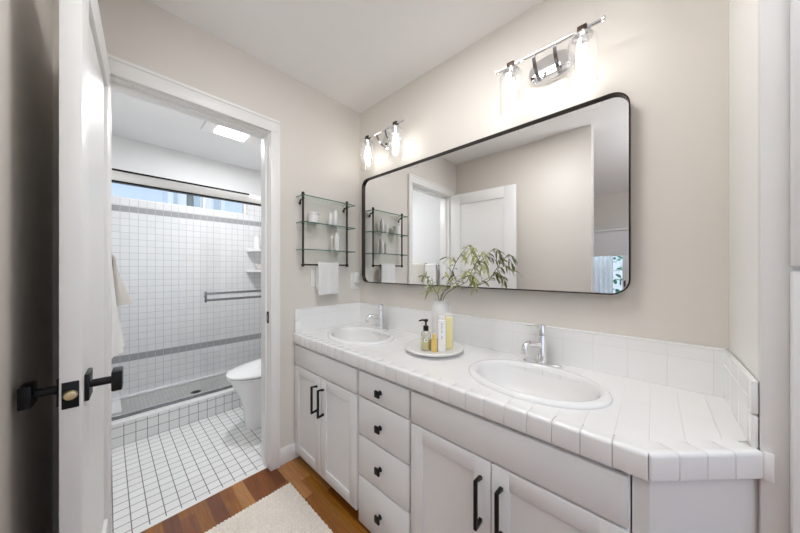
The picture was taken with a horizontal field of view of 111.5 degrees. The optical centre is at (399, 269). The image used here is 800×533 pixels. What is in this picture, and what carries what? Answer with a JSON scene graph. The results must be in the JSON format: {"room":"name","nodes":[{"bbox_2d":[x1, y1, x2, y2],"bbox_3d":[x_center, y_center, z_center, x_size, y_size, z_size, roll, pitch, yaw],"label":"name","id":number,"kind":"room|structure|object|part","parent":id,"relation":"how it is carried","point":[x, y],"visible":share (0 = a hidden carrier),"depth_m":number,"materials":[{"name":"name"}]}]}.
{"room":"bathroom","nodes":[
{"label":"bathroom","id":0,"kind":"room"},
{"bbox_2d":[0,0,52,532],"bbox_3d":[-0.898,-0.009,0.559,1.312,2.440,0.120,0,0,43],"label":"wall","id":1,"kind":"structure","parent":0,"point":[26,26],"depth_m":0.69,"materials":[{"name":"beige paint"}]},
{"bbox_2d":[17,0,122,532],"bbox_3d":[-1.005,0.187,0.893,0.162,2.032,0.761,0,0,-43],"label":"door","id":2,"kind":"structure","parent":1,"relation":"in","point":[85,383],"depth_m":0.65,"materials":[{"name":"white paint"}]},
{"bbox_3d":[-0.832,0.286,0.631,0.058,0.050,0.050,0,0,-43],"label":"knob","id":3,"kind":"part","parent":2,"relation":"part of","materials":[{"name":"black metal"}]},
{"bbox_3d":[-0.751,0.286,0.621,0.026,0.060,0.003,0,0,-43],"label":"latch plate","id":4,"kind":"part","parent":2,"relation":"part of","materials":[{"name":"black metal"}]},
{"bbox_3d":[-0.990,0.187,0.878,0.034,2.032,0.700,0,0,-43],"label":"frame","id":5,"kind":"part","parent":2,"relation":"part of","materials":[{"name":"white paint"}]},
{"bbox_3d":[-0.990,0.130,0.878,0.014,1.702,0.484,0,0,-43],"label":"panel","id":6,"kind":"part","parent":2,"relation":"part of","materials":[{"name":"white paint"}]},
{"bbox_3d":[-0.756,0.286,0.702,0.058,0.050,0.050,0,0,-43],"label":"knob","id":7,"kind":"part","parent":2,"relation":"part of","materials":[{"name":"black metal"}]},
{"bbox_2d":[121,374,230,413],"bbox_3d":[-1.869,1.216,2.622,0.680,0.110,1.420,0,0,43],"label":"floor","id":8,"kind":"structure","parent":0,"point":[157,397],"depth_m":2.55,"materials":[{"name":"grey tile"}]},
{"bbox_2d":[112,398,121,415],"bbox_3d":[-2.406,1.149,2.250,0.340,0.025,0.145,0,0,43],"label":"ledge","id":9,"kind":"object","parent":8,"relation":"on","point":[116,403],"visible":0.43,"depth_m":2.24,"materials":[{"name":"white tile"}]},
{"bbox_2d":[112,135,260,397],"bbox_3d":[-2.162,0.011,2.894,0.120,2.400,1.660,0,0,43],"label":"wall","id":10,"kind":"structure","parent":0,"point":[167,256],"depth_m":2.76,"materials":[{"name":"white tile"}]},
{"bbox_2d":[112,370,229,399],"bbox_3d":[-2.107,1.147,2.843,0.030,0.028,1.420,0,0,43],"label":"trim","id":11,"kind":"structure","parent":10,"relation":"attached to","point":[225,372],"depth_m":2.67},
{"bbox_2d":[112,196,246,214],"bbox_3d":[-2.218,-0.745,2.826,0.070,0.208,1.125,0,0,43],"label":"window","id":12,"kind":"structure","parent":10,"relation":"in","point":[244,206],"depth_m":2.92,"materials":[{"name":"white paint"}]},
{"bbox_2d":[246,248,260,251],"bbox_3d":[-1.632,-0.229,3.203,0.235,0.040,0.244,0,0,43],"label":"corner shelf","id":13,"kind":"object","parent":10,"relation":"attached to","point":[247,249],"visible":0.58,"depth_m":3.16,"materials":[{"name":"white ceramic"}]},
{"bbox_2d":[253,234,258,248],"bbox_3d":[-1.697,-0.326,3.219,0.064,0.174,0.064,0,0,43],"label":"shampoo bottle","id":14,"kind":"object","parent":13,"relation":"on","point":[255,238],"visible":0.88,"depth_m":3.20,"materials":[{"name":"white plastic"}]},
{"bbox_2d":[246,269,260,271],"bbox_3d":[-1.632,0.011,3.203,0.235,0.040,0.244,0,0,43],"label":"corner shelf","id":15,"kind":"object","parent":10,"relation":"attached to","point":[247,270],"visible":0.55,"depth_m":3.14,"materials":[{"name":"white ceramic"}]},
{"bbox_2d":[255,264,260,269],"bbox_3d":[-1.658,-0.032,3.231,0.074,0.064,0.094,0,0,43],"label":"soap box","id":16,"kind":"object","parent":15,"relation":"on","point":[257,266],"visible":0.56,"depth_m":3.19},
{"bbox_2d":[53,0,359,532],"bbox_3d":[-0.912,-0.009,1.595,0.120,2.440,1.620,0,0,43],"label":"wall","id":17,"kind":"structure","parent":0,"point":[320,135],"depth_m":1.71,"materials":[{"name":"beige paint"}]},
{"bbox_2d":[107,53,279,532],"bbox_3d":[-1.057,0.185,1.439,0.118,2.052,0.696,0,0,43],"label":"door frame","id":18,"kind":"structure","parent":17,"relation":"attached to","point":[118,84],"depth_m":1.64,"materials":[{"name":"white paint"}]},
{"bbox_2d":[280,442,298,465],"bbox_3d":[-0.685,1.161,1.741,0.014,0.100,0.170,0,0,43],"label":"baseboard","id":19,"kind":"structure","parent":17,"relation":"attached to","point":[287,453],"depth_m":1.71,"materials":[{"name":"white paint"}]},
{"bbox_2d":[311,270,315,286],"bbox_3d":[-0.575,0.059,1.863,0.008,0.117,0.070,0,0,43],"label":"light switch","id":20,"kind":"object","parent":17,"relation":"attached to","point":[313,272],"visible":0.56,"depth_m":1.85,"materials":[{"name":"white plastic"}]},
{"bbox_2d":[296,191,354,266],"bbox_3d":[-0.500,-0.259,1.876,0.098,0.482,0.408,0,0,43],"label":"wall shelf","id":21,"kind":"object","parent":17,"relation":"attached to","point":[302,192],"visible":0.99,"depth_m":1.79,"materials":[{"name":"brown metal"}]},
{"bbox_3d":[-0.622,-0.259,1.746,0.021,0.482,0.021,0,0,43],"label":"post","id":22,"kind":"part","parent":21,"relation":"part of","materials":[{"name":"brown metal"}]},
{"bbox_2d":[308,212,319,223],"bbox_3d":[-0.570,-0.340,1.799,0.074,0.073,0.074,0,0,43],"label":"storage jar","id":23,"kind":"object","parent":21,"relation":"on","point":[312,216],"visible":0.94,"depth_m":1.77,"materials":[{"name":"white plastic"}]},
{"bbox_3d":[-0.498,-0.128,1.875,0.092,0.006,0.408,0,0,43],"label":"glass shelf","id":24,"kind":"part","parent":21,"relation":"part of","materials":[{"name":"clear glass"}]},
{"bbox_3d":[-0.498,-0.300,1.875,0.092,0.006,0.408,0,0,43],"label":"glass shelf","id":25,"kind":"part","parent":21,"relation":"part of","materials":[{"name":"clear glass"}]},
{"bbox_3d":[-0.498,-0.467,1.875,0.092,0.006,0.408,0,0,43],"label":"glass shelf","id":26,"kind":"part","parent":21,"relation":"part of","materials":[{"name":"clear glass"}]},
{"bbox_2d":[316,262,338,294],"bbox_3d":[-0.497,0.060,1.879,0.038,0.217,0.160,0,0,43],"label":"hand towel","id":27,"kind":"object","parent":21,"relation":"hanging from","point":[327,274],"visible":1,"depth_m":1.86,"materials":[{"name":"white fabric"}]},
{"bbox_2d":[328,213,332,225],"bbox_3d":[-0.481,-0.348,1.889,0.032,0.089,0.032,0,0,43],"label":"toiletry bottle","id":28,"kind":"object","parent":21,"relation":"on","point":[330,216],"visible":0.9,"depth_m":1.88,"materials":[{"name":"white plastic"}]},
{"bbox_2d":[330,236,332,249],"bbox_3d":[-0.474,-0.182,1.896,0.020,0.102,0.020,0,0,43],"label":"bottle","id":29,"kind":"object","parent":21,"relation":"on","point":[331,239],"visible":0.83,"depth_m":1.89,"materials":[{"name":"white plastic"}]},
{"bbox_2d":[333,210,337,226],"bbox_3d":[-0.456,-0.361,1.925,0.038,0.115,0.038,0,0,43],"label":"lotion bottle","id":30,"kind":"object","parent":21,"relation":"on","point":[335,214],"visible":0.94,"depth_m":1.91,"materials":[{"name":"white plastic"}]},
{"bbox_2d":[334,233,339,250],"bbox_3d":[-0.447,-0.196,1.931,0.038,0.129,0.038,0,0,43],"label":"bottle","id":31,"kind":"object","parent":21,"relation":"on","point":[336,237],"visible":0.91,"depth_m":1.92,"materials":[{"name":"white plastic"}]},
{"bbox_3d":[-0.389,-0.259,1.997,0.021,0.482,0.021,0,0,43],"label":"post","id":32,"kind":"part","parent":21,"relation":"part of","materials":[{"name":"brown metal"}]},
{"bbox_2d":[295,302,359,332],"bbox_3d":[-0.494,0.333,1.946,0.012,0.157,0.535,0,0,43],"label":"backsplash","id":33,"kind":"structure","parent":17,"relation":"attached to","point":[319,317],"depth_m":1.91,"materials":[{"name":"white tile"}]},
{"bbox_2d":[351,273,358,288],"bbox_3d":[-0.349,0.089,2.107,0.008,0.120,0.072,0,0,43],"label":"wall outlet","id":34,"kind":"object","parent":17,"relation":"attached to","point":[353,285],"visible":0.69,"depth_m":2.09,"materials":[{"name":"white plastic"}]},
{"bbox_2d":[353,272,358,282],"bbox_3d":[-0.335,0.061,2.093,0.031,0.084,0.050,0,0,43],"label":"night light","id":35,"kind":"object","parent":34,"relation":"attached to","point":[355,274],"visible":1,"depth_m":2.08,"materials":[{"name":"white plastic"}]},
{"bbox_2d":[112,406,370,532],"bbox_3d":[-0.556,1.241,-0.769,5.580,0.060,4.600,0,0,43],"label":"floor","id":36,"kind":"structure","parent":0,"point":[154,477],"depth_m":1.56,"materials":[{"name":"white tile"}]},
{"bbox_2d":[112,384,242,448],"bbox_3d":[-1.568,1.157,2.342,0.153,0.228,1.420,0,0,43],"label":"shower curb","id":37,"kind":"object","parent":36,"relation":"on","point":[133,428],"visible":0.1,"depth_m":2.07,"materials":[{"name":"white tile"}]},
{"bbox_2d":[112,168,260,420],"bbox_3d":[-1.557,0.174,2.332,0.084,1.736,1.418,0,0,43],"label":"shower enclosure","id":38,"kind":"object","parent":37,"relation":"on","point":[119,176],"visible":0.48,"depth_m":2.17,"materials":[{"name":"silver metal"}]},
{"bbox_2d":[134,467,266,532],"bbox_3d":[-1.046,1.240,1.429,0.020,0.062,0.697,0,0,43],"label":"trim","id":39,"kind":"structure","parent":36,"relation":"on","point":[262,468],"depth_m":1.41,"materials":[{"name":"white tile"}]},
{"bbox_2d":[226,358,260,428],"bbox_3d":[-1.010,0.821,2.268,0.394,0.780,0.762,0,0,43],"label":"toilet","id":40,"kind":"object","parent":36,"relation":"on","point":[245,378],"visible":0.26,"depth_m":2.04,"materials":[{"name":"white ceramic"}]},
{"bbox_3d":[-1.076,0.810,2.197,0.382,0.016,0.562,0,0,43],"label":"seat","id":41,"kind":"part","parent":40,"relation":"part of","materials":[{"name":"white plastic"}]},
{"bbox_3d":[-1.070,0.770,2.203,0.384,0.060,0.585,0,0,43],"label":"lid","id":42,"kind":"part","parent":40,"relation":"part of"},
{"bbox_3d":[-1.018,1.015,2.260,0.372,0.392,0.690,0,0,43],"label":"bowl","id":43,"kind":"part","parent":40,"relation":"part of","materials":[{"name":"white ceramic"}]},
{"bbox_2d":[204,482,332,532],"bbox_3d":[-0.493,1.203,1.048,0.860,0.015,0.551,0,0,43],"label":"rug","id":44,"kind":"object","parent":36,"relation":"on","point":[285,510],"visible":1,"depth_m":1.31,"materials":[{"name":"beige fabric"}]},
{"bbox_2d":[295,344,360,509],"bbox_3d":[-0.275,0.839,1.714,0.650,0.745,0.576,0,0,43],"label":"base cabinet","id":45,"kind":"object","parent":36,"relation":"on","point":[327,394],"visible":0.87,"depth_m":1.49,"materials":[{"name":"white paint"}]},
{"bbox_3d":[-0.558,0.887,1.651,0.310,0.556,0.019,0,0,43],"label":"door","id":46,"kind":"part","parent":45,"relation":"part of","materials":[{"name":"white paint"}]},
{"bbox_3d":[-0.488,0.737,1.546,0.011,0.154,0.040,0,0,43],"label":"handle","id":47,"kind":"part","parent":45,"relation":"part of","materials":[{"name":"black metal"}]},
{"bbox_3d":[-0.439,0.737,1.500,0.011,0.154,0.040,0,0,43],"label":"handle","id":48,"kind":"part","parent":45,"relation":"part of","materials":[{"name":"black metal"}]},
{"bbox_3d":[-0.323,0.887,1.433,0.324,0.556,0.019,0,0,43],"label":"door","id":49,"kind":"part","parent":45,"relation":"part of","materials":[{"name":"white paint"}]},
{"bbox_2d":[359,369,412,532],"bbox_3d":[0.091,0.839,1.384,0.331,0.745,0.560,0,0,43],"label":"drawers","id":50,"kind":"object","parent":36,"relation":"on","point":[385,421],"visible":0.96,"depth_m":1.18,"materials":[{"name":"white paint"}]},
{"bbox_3d":[-0.095,1.091,1.192,0.029,0.029,0.024,0,0,43],"label":"knob","id":51,"kind":"part","parent":50,"relation":"part of","materials":[{"name":"black metal"}]},
{"bbox_3d":[-0.095,0.881,1.192,0.029,0.029,0.024,0,0,43],"label":"knob","id":52,"kind":"part","parent":50,"relation":"part of","materials":[{"name":"black metal"}]},
{"bbox_3d":[-0.095,0.699,1.192,0.029,0.029,0.024,0,0,43],"label":"knob","id":53,"kind":"part","parent":50,"relation":"part of","materials":[{"name":"black metal"}]},
{"bbox_3d":[-0.095,0.544,1.192,0.029,0.029,0.024,0,0,43],"label":"knob","id":54,"kind":"part","parent":50,"relation":"part of","materials":[{"name":"black metal"}]},
{"bbox_3d":[-0.077,1.091,1.202,0.320,0.221,0.017,0,0,43],"label":"drawer","id":55,"kind":"part","parent":50,"relation":"part of","materials":[{"name":"white paint"}]},
{"bbox_3d":[-0.077,0.880,1.202,0.320,0.185,0.017,0,0,43],"label":"drawer","id":56,"kind":"part","parent":50,"relation":"part of","materials":[{"name":"white paint"}]},
{"bbox_3d":[-0.077,0.693,1.202,0.320,0.176,0.017,0,0,43],"label":"drawer","id":57,"kind":"part","parent":50,"relation":"part of","materials":[{"name":"white paint"}]},
{"bbox_3d":[-0.077,0.540,1.202,0.320,0.115,0.017,0,0,43],"label":"drawer","id":58,"kind":"part","parent":50,"relation":"part of","materials":[{"name":"white paint"}]},
{"bbox_2d":[411,389,757,532],"bbox_3d":[0.533,0.839,0.963,0.886,0.745,0.576,0,0,43],"label":"base cabinet","id":59,"kind":"object","parent":36,"relation":"on","point":[471,472],"visible":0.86,"depth_m":0.78,"materials":[{"name":"white paint"}]},
{"bbox_3d":[0.170,0.887,0.974,0.328,0.556,0.019,0,0,43],"label":"door","id":60,"kind":"part","parent":59,"relation":"part of","materials":[{"name":"white paint"}]},
{"bbox_3d":[0.246,0.737,0.863,0.011,0.154,0.040,0,0,43],"label":"handle","id":61,"kind":"part","parent":59,"relation":"part of","materials":[{"name":"black metal"}]},
{"bbox_3d":[0.296,0.737,0.817,0.011,0.154,0.040,0,0,43],"label":"handle","id":62,"kind":"part","parent":59,"relation":"part of","materials":[{"name":"black metal"}]},
{"bbox_3d":[0.304,0.815,0.873,0.673,0.698,0.019,0,0,43],"label":"frame","id":63,"kind":"part","parent":59,"relation":"part of","materials":[{"name":"white paint"}]},
{"bbox_2d":[293,302,774,482],"bbox_3d":[0.190,0.361,1.304,1.888,0.214,0.545,0,0,43],"label":"countertop","id":64,"kind":"structure","parent":59,"relation":"on","point":[677,411],"depth_m":0.90,"materials":[{"name":"white tile"}]},
{"bbox_2d":[328,327,393,344],"bbox_3d":[-0.245,0.477,1.679,0.474,0.167,0.351,0,0,43],"label":"sink","id":65,"kind":"object","parent":64,"relation":"in","point":[346,335],"visible":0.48,"depth_m":1.80,"materials":[{"name":"white ceramic"}]},
{"bbox_2d":[365,304,388,330],"bbox_3d":[-0.149,0.325,1.880,0.164,0.172,0.105,0,0,6],"label":"faucet","id":66,"kind":"object","parent":64,"relation":"on","point":[379,316],"visible":0.97,"depth_m":1.86,"materials":[{"name":"silver metal"}]},
{"bbox_3d":[-0.187,0.332,1.860,0.099,0.053,0.025,0,0,-19],"label":"spout","id":67,"kind":"part","parent":66,"relation":"part of","materials":[{"name":"silver metal"}]},
{"bbox_3d":[-0.133,0.405,1.879,0.160,0.012,0.052,0,0,43],"label":"plate","id":68,"kind":"part","parent":66,"relation":"part of","materials":[{"name":"silver metal"}]},
{"bbox_2d":[405,338,462,356],"bbox_3d":[0.170,0.397,1.371,0.292,0.027,0.292,0,0,43],"label":"tray","id":69,"kind":"object","parent":64,"relation":"on","point":[414,346],"visible":0.67,"depth_m":1.29,"materials":[{"name":"white ceramic"}]},
{"bbox_2d":[419,319,430,349],"bbox_3d":[0.123,0.311,1.305,0.053,0.148,0.051,0,0,43],"label":"soap pump","id":70,"kind":"object","parent":69,"relation":"on","point":[425,342],"visible":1,"depth_m":1.29,"materials":[{"name":"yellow glass"}]},
{"bbox_2d":[431,334,436,351],"bbox_3d":[0.160,0.344,1.280,0.028,0.082,0.028,0,0,3],"label":"bottle","id":71,"kind":"object","parent":69,"relation":"on","point":[433,340],"visible":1,"depth_m":1.27,"materials":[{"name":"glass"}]},
{"bbox_2d":[432,299,450,338],"bbox_3d":[0.220,0.274,1.456,0.100,0.222,0.100,0,0,43],"label":"vase","id":72,"kind":"object","parent":69,"relation":"on","point":[439,308],"visible":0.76,"depth_m":1.42,"materials":[{"name":"white ceramic"}]},
{"bbox_2d":[418,271,438,298],"bbox_3d":[0.162,0.181,1.475,0.123,0.348,0.112,0,0,-18],"label":"branch","id":73,"kind":"object","parent":72,"relation":"in","point":[423,276],"visible":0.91,"depth_m":1.46,"materials":[{"name":"green plant"}]},
{"bbox_2d":[435,271,479,299],"bbox_3d":[0.267,0.180,1.329,0.092,0.350,0.256,0,0,-40],"label":"branch","id":74,"kind":"object","parent":72,"relation":"in","point":[474,279],"visible":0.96,"depth_m":1.30,"materials":[{"name":"green plant"}]},
{"bbox_3d":[0.261,0.180,1.335,0.056,0.350,0.244,0,0,-36],"label":"stem","id":75,"kind":"part","parent":74,"relation":"part of","materials":[{"name":"green plant"}]},
{"bbox_2d":[439,245,478,300],"bbox_3d":[0.278,0.118,1.360,0.261,0.474,0.106,0,0,43],"label":"branch","id":76,"kind":"object","parent":72,"relation":"in","point":[471,248],"visible":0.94,"depth_m":1.30,"materials":[{"name":"green plant"}]},
{"bbox_2d":[443,251,493,299],"bbox_3d":[0.321,0.136,1.341,0.098,0.438,0.356,0,0,-28],"label":"branch","id":77,"kind":"object","parent":72,"relation":"in","point":[483,252],"visible":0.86,"depth_m":1.25,"materials":[{"name":"green plant"}]},
{"bbox_2d":[437,316,445,351],"bbox_3d":[0.196,0.302,1.286,0.037,0.166,0.026,0,0,1],"label":"tube","id":78,"kind":"object","parent":69,"relation":"on","point":[441,322],"visible":1,"depth_m":1.27,"materials":[{"name":"grey plastic"}]},
{"bbox_2d":[445,313,452,348],"bbox_3d":[0.237,0.299,1.331,0.038,0.172,0.030,0,0,1],"label":"bottle","id":79,"kind":"object","parent":69,"relation":"on","point":[448,316],"visible":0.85,"depth_m":1.32,"materials":[{"name":"yellow plastic"}]},
{"bbox_2d":[469,359,612,409],"bbox_3d":[0.483,0.477,1.002,0.474,0.167,0.351,0,0,43],"label":"sink","id":80,"kind":"object","parent":64,"relation":"in","point":[494,374],"visible":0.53,"depth_m":1.06,"materials":[{"name":"white ceramic"}]},
{"bbox_2d":[521,324,562,367],"bbox_3d":[0.601,0.325,1.189,0.164,0.172,0.105,0,0,6],"label":"faucet","id":81,"kind":"object","parent":64,"relation":"on","point":[540,344],"visible":0.98,"depth_m":1.17,"materials":[{"name":"silver metal"}]},
{"bbox_3d":[0.563,0.332,1.169,0.099,0.053,0.025,0,0,-19],"label":"spout","id":82,"kind":"part","parent":81,"relation":"part of","materials":[{"name":"silver metal"}]},
{"bbox_3d":[0.617,0.405,1.187,0.160,0.012,0.052,0,0,43],"label":"plate","id":83,"kind":"part","parent":81,"relation":"part of","materials":[{"name":"silver metal"}]},
{"bbox_3d":[0.413,0.887,0.748,0.330,0.556,0.019,0,0,43],"label":"door","id":84,"kind":"part","parent":59,"relation":"part of","materials":[{"name":"white paint"}]},
{"bbox_3d":[0.690,0.839,0.631,0.298,0.745,0.037,0,0,2],"label":"panel","id":85,"kind":"part","parent":59,"relation":"part of","materials":[{"name":"white paint"}]},
{"bbox_2d":[729,0,799,532],"bbox_3d":[1.146,-0.008,0.533,0.598,2.438,0.373,0,0,43],"label":"wall","id":86,"kind":"structure","parent":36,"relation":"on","point":[764,35],"depth_m":0.61,"materials":[{"name":"beige paint"}]},
{"bbox_2d":[723,349,758,448],"bbox_3d":[0.930,0.333,0.750,0.012,0.157,0.349,0,0,43],"label":"backsplash","id":87,"kind":"structure","parent":86,"relation":"attached to","point":[741,389],"depth_m":0.69,"materials":[{"name":"white tile"}]},
{"bbox_3d":[1.040,-0.008,0.419,0.598,2.438,0.022,0,0,43],"label":"frame","id":88,"kind":"part","parent":86,"relation":"part of","materials":[{"name":"white paint"}]},
{"bbox_3d":[0.928,0.573,0.494,0.255,1.136,0.019,0,0,43],"label":"door","id":89,"kind":"part","parent":86,"relation":"part of","materials":[{"name":"white paint"}]},
{"bbox_3d":[0.928,-0.583,0.494,0.255,1.152,0.019,0,0,43],"label":"door","id":90,"kind":"part","parent":86,"relation":"part of","materials":[{"name":"white paint"}]},
{"bbox_2d":[112,0,543,171],"bbox_3d":[-0.860,-1.249,-0.405,6.520,0.120,4.720,0,0,43],"label":"ceiling","id":91,"kind":"structure","parent":0,"point":[356,54],"depth_m":1.48,"materials":[{"name":"white paint"}]},
{"bbox_2d":[200,121,259,145],"bbox_3d":[-1.456,-1.176,2.361,0.240,0.026,0.410,0,0,43],"label":"recessed light","id":92,"kind":"object","parent":91,"relation":"in","point":[208,127],"visible":0.74,"depth_m":2.35,"materials":[{"name":"white plastic"}]},
{"bbox_2d":[360,0,728,349],"bbox_3d":[0.633,0.021,1.348,2.720,2.500,0.120,0,0,43],"label":"wall","id":93,"kind":"structure","parent":0,"point":[670,58],"depth_m":1.03,"materials":[{"name":"beige paint"}]},
{"bbox_2d":[360,118,404,161],"bbox_3d":[-0.108,-0.831,1.843,0.422,0.257,0.160,0,0,43],"label":"wall sconce","id":94,"kind":"object","parent":93,"relation":"attached to","point":[391,140],"visible":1,"depth_m":1.85,"materials":[{"name":"glass"}]},
{"bbox_2d":[363,139,372,147],"bbox_3d":[-0.227,-0.881,1.915,0.072,0.047,0.072,0,0,43],"label":"socket","id":95,"kind":"object","parent":94,"relation":"attached to","point":[367,142],"depth_m":1.90,"materials":[{"name":"silver metal"}]},
{"bbox_3d":[-0.227,-0.807,1.915,0.043,0.105,0.043,0,0,43],"label":"bulb","id":96,"kind":"part","parent":94,"relation":"part of","materials":[{"name":"white glass"}]},
{"bbox_3d":[-0.128,-0.889,1.881,0.013,0.070,0.090,0,0,43],"label":"arm","id":97,"kind":"part","parent":94,"relation":"part of","materials":[{"name":"metal"}]},
{"bbox_3d":[-0.062,-0.899,1.893,0.184,0.120,0.024,0,0,43],"label":"plate","id":98,"kind":"part","parent":94,"relation":"part of","materials":[{"name":"silver metal"}]},
{"bbox_2d":[390,125,400,134],"bbox_3d":[-0.028,-0.881,1.730,0.072,0.047,0.072,0,0,43],"label":"socket","id":99,"kind":"object","parent":94,"relation":"attached to","point":[395,129],"depth_m":1.71,"materials":[{"name":"silver metal"}]},
{"bbox_3d":[-0.028,-0.807,1.730,0.043,0.105,0.043,0,0,43],"label":"bulb","id":100,"kind":"part","parent":94,"relation":"part of","materials":[{"name":"white glass"}]},
{"bbox_2d":[362,92,630,294],"bbox_3d":[0.294,-0.288,1.545,1.550,0.770,0.048,0,0,43],"label":"mirror","id":101,"kind":"object","parent":93,"relation":"attached to","point":[548,198],"visible":0.99,"depth_m":1.28,"materials":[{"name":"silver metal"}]},
{"bbox_2d":[360,302,724,397],"bbox_3d":[0.364,0.333,1.505,1.868,0.157,0.012,0,0,43],"label":"backsplash","id":102,"kind":"structure","parent":93,"relation":"attached to","point":[691,367],"depth_m":1.10,"materials":[{"name":"white tile"}]},
{"bbox_2d":[495,15,606,103],"bbox_3d":[0.623,-0.831,1.164,0.422,0.257,0.160,0,0,43],"label":"wall sconce","id":103,"kind":"object","parent":93,"relation":"attached to","point":[554,66],"visible":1,"depth_m":1.17,"materials":[{"name":"silver metal"}]},
{"bbox_3d":[0.504,-0.807,1.236,0.043,0.105,0.043,0,0,43],"label":"bulb","id":104,"kind":"part","parent":103,"relation":"part of","materials":[{"name":"white glass"}]},
{"bbox_2d":[503,65,519,81],"bbox_3d":[0.504,-0.881,1.236,0.072,0.047,0.072,0,0,43],"label":"socket","id":105,"kind":"object","parent":103,"relation":"attached to","point":[510,72],"depth_m":1.22,"materials":[{"name":"silver metal"}]},
{"bbox_3d":[0.603,-0.889,1.202,0.013,0.070,0.090,0,0,43],"label":"arm","id":106,"kind":"part","parent":103,"relation":"part of","materials":[{"name":"metal"}]},
{"bbox_3d":[0.669,-0.899,1.213,0.184,0.120,0.024,0,0,43],"label":"plate","id":107,"kind":"part","parent":103,"relation":"part of","materials":[{"name":"silver metal"}]},
{"bbox_3d":[0.662,-0.889,1.147,0.013,0.070,0.090,0,0,43],"label":"arm","id":108,"kind":"part","parent":103,"relation":"part of","materials":[{"name":"metal"}]},
{"bbox_2d":[571,28,593,49],"bbox_3d":[0.703,-0.881,1.050,0.072,0.047,0.072,0,0,43],"label":"socket","id":109,"kind":"object","parent":103,"relation":"attached to","point":[581,38],"depth_m":1.04,"materials":[{"name":"silver metal"}]},
{"bbox_3d":[0.703,-0.807,1.050,0.043,0.105,0.043,0,0,43],"label":"bulb","id":110,"kind":"part","parent":103,"relation":"part of","materials":[{"name":"white glass"}]},
{"bbox_3d":[-2.027,0.011,1.717,1.680,2.400,0.120,0,0,43],"label":"wall","id":111,"kind":"structure","parent":0,"visible":0},
{"bbox_3d":[-1.589,-0.051,1.440,0.654,0.044,0.069,0,0,43],"label":"towel bar","id":112,"kind":"object","parent":111,"relation":"attached to","visible":0},
{"bbox_2d":[112,269,123,357],"bbox_3d":[-1.548,0.177,1.470,0.520,0.494,0.089,0,0,43],"label":"bath towel","id":113,"kind":"object","parent":112,"relation":"hanging from","point":[117,336],"visible":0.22,"depth_m":1.36,"materials":[{"name":"white fabric"}]},
{"bbox_2d":[112,255,132,305],"bbox_3d":[-1.584,0.052,1.518,0.330,0.274,0.141,0,0,43],"label":"hand towel","id":114,"kind":"object","parent":113,"relation":"on","point":[122,295],"visible":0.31,"depth_m":1.44,"materials":[{"name":"beige fabric"}]},
{"label":"outside","id":115,"kind":"structure","parent":0,"visible":0},
{"bbox_3d":[-3.143,1.421,2.044,24.000,0.180,24.000,0,0,43],"label":"ground","id":116,"kind":"structure","parent":115,"visible":0},
{"bbox_2d":[187,195,193,206],"bbox_3d":[-4.514,-0.979,5.858,0.176,4.622,0.180,0,0,43],"label":"trunk","id":117,"kind":"object","parent":116,"relation":"on","point":[190,199],"visible":0.02,"depth_m":5.82,"materials":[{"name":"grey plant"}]},
{"bbox_2d":[163,191,224,210],"bbox_3d":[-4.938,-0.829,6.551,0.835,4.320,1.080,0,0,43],"label":"house","id":118,"kind":"structure","parent":116,"relation":"on","point":[168,197],"depth_m":6.23,"materials":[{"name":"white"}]},
{"bbox_3d":[-4.918,-1.839,5.966,0.010,1.600,0.070,0,0,43],"label":"pane","id":119,"kind":"part","parent":118,"relation":"part of","materials":[{"name":"glass"}]},
{"bbox_3d":[-4.652,-1.839,6.252,0.010,1.600,0.110,0,0,43],"label":"pane","id":120,"kind":"part","parent":118,"relation":"part of","materials":[{"name":"blue glass"}]},
{"bbox_3d":[-4.387,-1.839,6.538,0.010,1.600,0.150,0,0,43],"label":"pane","id":121,"kind":"part","parent":118,"relation":"part of","materials":[{"name":"glass"}]}
]}

